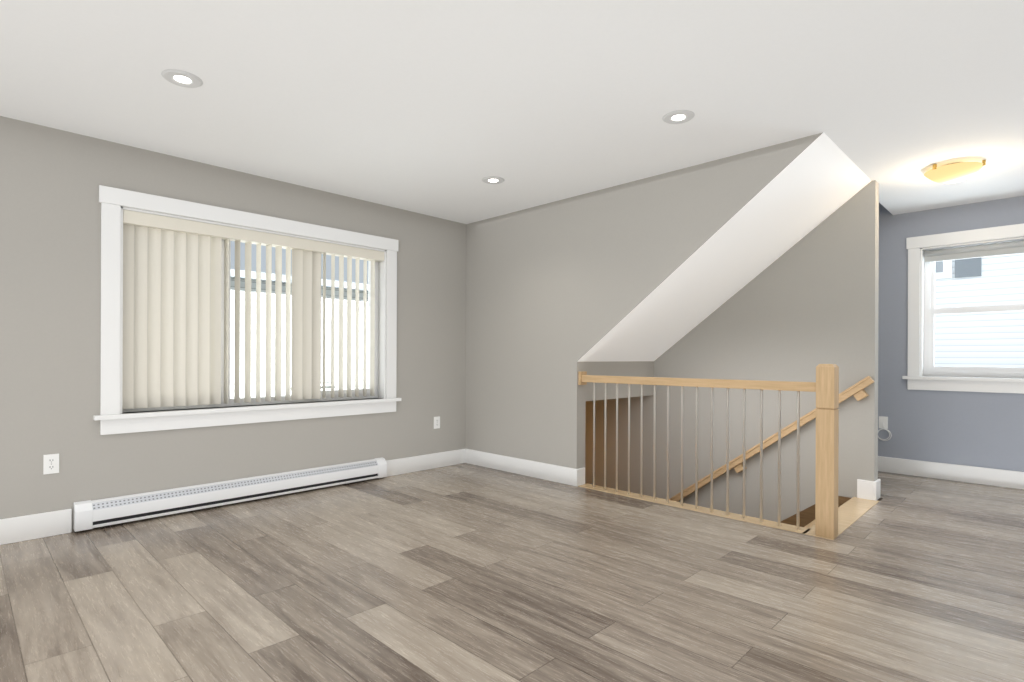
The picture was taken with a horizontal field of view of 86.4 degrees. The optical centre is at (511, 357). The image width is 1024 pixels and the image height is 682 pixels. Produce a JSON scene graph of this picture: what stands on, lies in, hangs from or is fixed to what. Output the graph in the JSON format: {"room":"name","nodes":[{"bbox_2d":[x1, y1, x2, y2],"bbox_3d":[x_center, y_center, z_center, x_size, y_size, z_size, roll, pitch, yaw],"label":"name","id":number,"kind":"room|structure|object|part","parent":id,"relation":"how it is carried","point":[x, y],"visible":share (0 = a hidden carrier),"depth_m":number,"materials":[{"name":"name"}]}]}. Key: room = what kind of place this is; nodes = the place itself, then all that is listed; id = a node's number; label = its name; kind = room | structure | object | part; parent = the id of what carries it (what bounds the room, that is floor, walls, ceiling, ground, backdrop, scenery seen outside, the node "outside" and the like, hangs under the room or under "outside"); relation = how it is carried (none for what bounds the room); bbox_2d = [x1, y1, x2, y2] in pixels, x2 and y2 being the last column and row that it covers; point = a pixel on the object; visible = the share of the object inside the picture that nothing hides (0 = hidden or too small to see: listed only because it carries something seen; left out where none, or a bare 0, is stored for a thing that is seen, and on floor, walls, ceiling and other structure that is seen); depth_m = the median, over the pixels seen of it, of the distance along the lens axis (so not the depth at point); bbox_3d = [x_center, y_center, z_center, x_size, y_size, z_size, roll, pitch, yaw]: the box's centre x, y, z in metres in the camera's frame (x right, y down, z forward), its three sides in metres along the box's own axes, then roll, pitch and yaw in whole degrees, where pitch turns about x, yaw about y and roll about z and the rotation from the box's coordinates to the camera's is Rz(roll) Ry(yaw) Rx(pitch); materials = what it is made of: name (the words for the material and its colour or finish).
{"room":"empty living room","nodes":[
{"label":"empty living room","id":0,"kind":"room"},
{"bbox_2d":[0,116,465,531],"bbox_3d":[-2.106,1.349,4.073,0.200,5.440,9.960,0,0,45],"label":"wall","id":1,"kind":"structure","parent":0,"point":[52,180],"depth_m":3.54,"materials":[{"name":"beige paint"}]},
{"bbox_2d":[0,509,71,544],"bbox_3d":[-4.021,0.989,1.967,0.019,0.145,3.810,0,0,45],"label":"baseboard","id":2,"kind":"structure","parent":1,"relation":"attached to","point":[31,527],"depth_m":3.20,"materials":[{"name":"white wood"}]},
{"bbox_2d":[43,453,58,474],"bbox_3d":[-2.754,0.636,3.261,0.009,0.116,0.072,0,0,45],"label":"electrical outlet","id":3,"kind":"object","parent":1,"relation":"attached to","point":[50,463],"visible":1,"depth_m":3.26,"materials":[{"name":"white plastic"}]},
{"bbox_2d":[73,457,386,531],"bbox_3d":[-1.897,0.972,4.090,0.069,0.165,2.175,0,0,45],"label":"heater","id":4,"kind":"object","parent":1,"relation":"attached to","point":[89,514],"visible":1,"depth_m":3.85,"materials":[{"name":"white metal"}]},
{"bbox_2d":[93,185,400,434],"bbox_3d":[-1.871,-0.293,4.252,0.225,1.565,2.245,0,0,45],"label":"window","id":5,"kind":"structure","parent":1,"relation":"in","point":[112,417],"depth_m":3.99,"materials":[{"name":"white"}]},
{"bbox_3d":[-1.928,-0.293,4.308,0.065,1.355,1.975,0,0,45],"label":"window frame","id":6,"kind":"part","parent":5,"relation":"part of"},
{"bbox_2d":[122,210,383,408],"bbox_3d":[-1.869,-0.306,4.239,0.096,1.292,1.955,0,0,45],"label":"vertical blinds","id":7,"kind":"object","parent":5,"relation":"attached to","point":[171,311],"visible":1,"depth_m":3.96,"materials":[{"name":"beige"}]},
{"bbox_2d":[386,449,463,476],"bbox_3d":[-0.823,1.001,5.222,0.016,0.145,0.925,0,0,45],"label":"baseboard","id":8,"kind":"structure","parent":1,"relation":"attached to","point":[447,458],"depth_m":5.20,"materials":[{"name":"white wood"}]},
{"bbox_2d":[434,416,439,428],"bbox_3d":[-0.731,0.634,5.318,0.009,0.116,0.072,0,0,45],"label":"electrical outlet","id":9,"kind":"object","parent":1,"relation":"attached to","point":[436,422],"visible":1,"depth_m":5.31,"materials":[{"name":"white plastic"}]},
{"bbox_2d":[0,463,1023,681],"bbox_3d":[0.818,1.230,1.198,8.000,0.300,9.560,0,0,45],"label":"floor","id":10,"kind":"structure","parent":0,"point":[464,572],"depth_m":2.52,"materials":[{"name":"grey laminate"}]},
{"bbox_2d":[579,483,840,539],"bbox_3d":[1.271,1.098,3.959,1.915,0.039,0.132,0,0,45],"label":"trim","id":11,"kind":"structure","parent":10,"relation":"on","point":[808,531],"depth_m":3.82,"materials":[{"name":"brown wood"}]},
{"bbox_2d":[578,364,838,538],"bbox_3d":[1.270,0.557,3.954,1.914,1.042,0.100,0,0,45],"label":"guard","id":12,"kind":"object","parent":11,"relation":"on","point":[825,386],"visible":1,"depth_m":3.51,"materials":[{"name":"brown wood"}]},
{"bbox_2d":[780,496,850,527],"bbox_3d":[1.222,2.268,4.871,3.013,2.361,1.126,0,0,45],"label":"stairs","id":13,"kind":"structure","parent":10,"relation":"attached to","point":[806,517],"depth_m":4.46,"materials":[{"name":"brown wood"}]},
{"bbox_2d":[0,0,1023,223],"bbox_3d":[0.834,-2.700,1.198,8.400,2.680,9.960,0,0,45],"label":"ceiling","id":14,"kind":"structure","parent":0,"point":[439,108],"depth_m":2.76,"materials":[{"name":"paint"}]},
{"bbox_2d":[161,69,202,87],"bbox_3d":[-1.617,-1.365,2.677,0.176,0.008,0.176,0,0,45],"label":"recessed light","id":15,"kind":"object","parent":14,"relation":"in","point":[181,78],"visible":0.98,"depth_m":2.67,"materials":[{"name":"white"}]},
{"bbox_2d":[482,176,504,183],"bbox_3d":[-0.144,-1.359,4.188,0.176,0.008,0.176,0,0,45],"label":"recessed light","id":16,"kind":"object","parent":14,"relation":"in","point":[493,180],"visible":0.98,"depth_m":4.18,"materials":[{"name":"white"}]},
{"bbox_2d":[662,110,694,123],"bbox_3d":[0.940,-1.355,3.080,0.176,0.008,0.176,0,0,45],"label":"recessed light","id":17,"kind":"object","parent":14,"relation":"in","point":[678,116],"visible":1,"depth_m":3.07,"materials":[{"name":"white"}]},
{"bbox_2d":[924,160,985,183],"bbox_3d":[3.115,-1.294,3.844,0.340,0.112,0.330,0,0,45],"label":"ceiling light","id":18,"kind":"object","parent":14,"relation":"attached to","point":[954,172],"visible":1,"depth_m":3.77,"materials":[{"name":"yellow glass"}]},
{"bbox_2d":[465,132,828,468],"bbox_3d":[0.741,-0.140,4.477,3.285,2.440,0.120,0,0,45],"label":"wall","id":19,"kind":"structure","parent":0,"point":[559,293],"depth_m":4.65,"materials":[{"name":"beige paint"}]},
{"bbox_2d":[464,448,583,485],"bbox_3d":[0.039,1.005,5.080,1.446,0.145,0.039,0,0,45],"label":"baseboard","id":20,"kind":"structure","parent":19,"relation":"attached to","point":[550,472],"depth_m":4.96,"materials":[{"name":"white wood"}]},
{"bbox_2d":[586,138,870,400],"bbox_3d":[1.216,-0.490,4.888,3.185,1.735,1.130,0,0,45],"label":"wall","id":21,"kind":"structure","parent":0,"point":[822,183],"depth_m":4.33,"materials":[{"name":"beige paint"}]},
{"bbox_2d":[585,180,878,521],"bbox_3d":[1.620,1.364,5.359,3.310,5.440,0.120,0,0,45],"label":"wall","id":22,"kind":"structure","parent":0,"point":[802,308],"depth_m":4.67,"materials":[{"name":"paint"}]},
{"bbox_2d":[669,376,873,501],"bbox_3d":[1.996,0.925,4.843,2.070,1.577,0.091,0,0,45],"label":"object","id":23,"kind":"structure","parent":22,"relation":"attached to","point":[857,391],"depth_m":4.59,"materials":[{"name":"brown wood"}]},
{"bbox_2d":[811,497,878,532],"bbox_3d":[2.338,1.102,3.799,0.172,0.039,1.100,0,0,45],"label":"trim","id":24,"kind":"structure","parent":22,"relation":"attached to","point":[852,510],"depth_m":3.86,"materials":[{"name":"brown wood"}]},
{"bbox_2d":[857,479,880,499],"bbox_3d":[2.236,1.014,4.832,1.726,0.145,0.049,0,0,45],"label":"baseboard","id":25,"kind":"structure","parent":22,"relation":"attached to","point":[871,490],"depth_m":4.18,"materials":[{"name":"white wood"}]},
{"bbox_2d":[878,196,1023,471],"bbox_3d":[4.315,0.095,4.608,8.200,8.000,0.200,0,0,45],"label":"wall","id":26,"kind":"structure","parent":0,"point":[981,429],"depth_m":4.96,"materials":[{"name":"blue paint"}]},
{"bbox_2d":[878,416,891,440],"bbox_3d":[3.549,0.679,5.201,0.118,0.232,0.024,0,0,45],"label":"outlet","id":27,"kind":"object","parent":26,"relation":"attached to","point":[883,422],"visible":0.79,"depth_m":5.21,"materials":[{"name":"white plastic"}]},
{"bbox_2d":[878,456,1023,489],"bbox_3d":[4.724,1.024,4.050,6.370,0.145,0.019,0,0,45],"label":"baseboard","id":28,"kind":"structure","parent":26,"relation":"attached to","point":[953,472],"depth_m":4.84,"materials":[{"name":"white wood"}]},
{"bbox_2d":[902,223,1023,393],"bbox_3d":[4.082,-0.406,4.782,1.050,1.410,0.220,0,0,45],"label":"window","id":29,"kind":"structure","parent":26,"relation":"in","point":[917,247],"depth_m":4.95,"materials":[{"name":"white wood"}]},
{"bbox_3d":[4.135,-0.408,4.836,0.768,1.164,0.070,0,0,45],"label":"window frame","id":30,"kind":"part","parent":29,"relation":"part of","materials":[{"name":"white plastic"}]},
{"bbox_2d":[924,240,1023,262],"bbox_3d":[4.078,-0.929,4.775,0.758,0.108,0.056,0,0,45],"label":"roller shade","id":31,"kind":"object","parent":29,"relation":"attached to","point":[989,250],"visible":0.94,"depth_m":4.78,"materials":[{"name":"grey"}]},
{"label":"outside","id":32,"kind":"structure","parent":0,"visible":0},
{"bbox_3d":[-0.490,4.325,5.586,80.000,0.100,80.000,0,0,45],"label":"ground","id":33,"kind":"structure","parent":32,"visible":0},
{"bbox_2d":[230,269,367,397],"bbox_3d":[-9.344,1.350,10.797,8.450,5.780,23.400,0,0,45],"label":"house","id":34,"kind":"structure","parent":33,"relation":"on","point":[263,327],"depth_m":10.24,"materials":[{"name":"white"}]},
{"bbox_2d":[934,253,1023,367],"bbox_3d":[9.158,-0.036,8.248,18.000,8.700,6.700,0,0,45],"label":"house","id":35,"kind":"structure","parent":33,"relation":"on","point":[983,321],"depth_m":6.88,"materials":[{"name":"white"}]}
]}

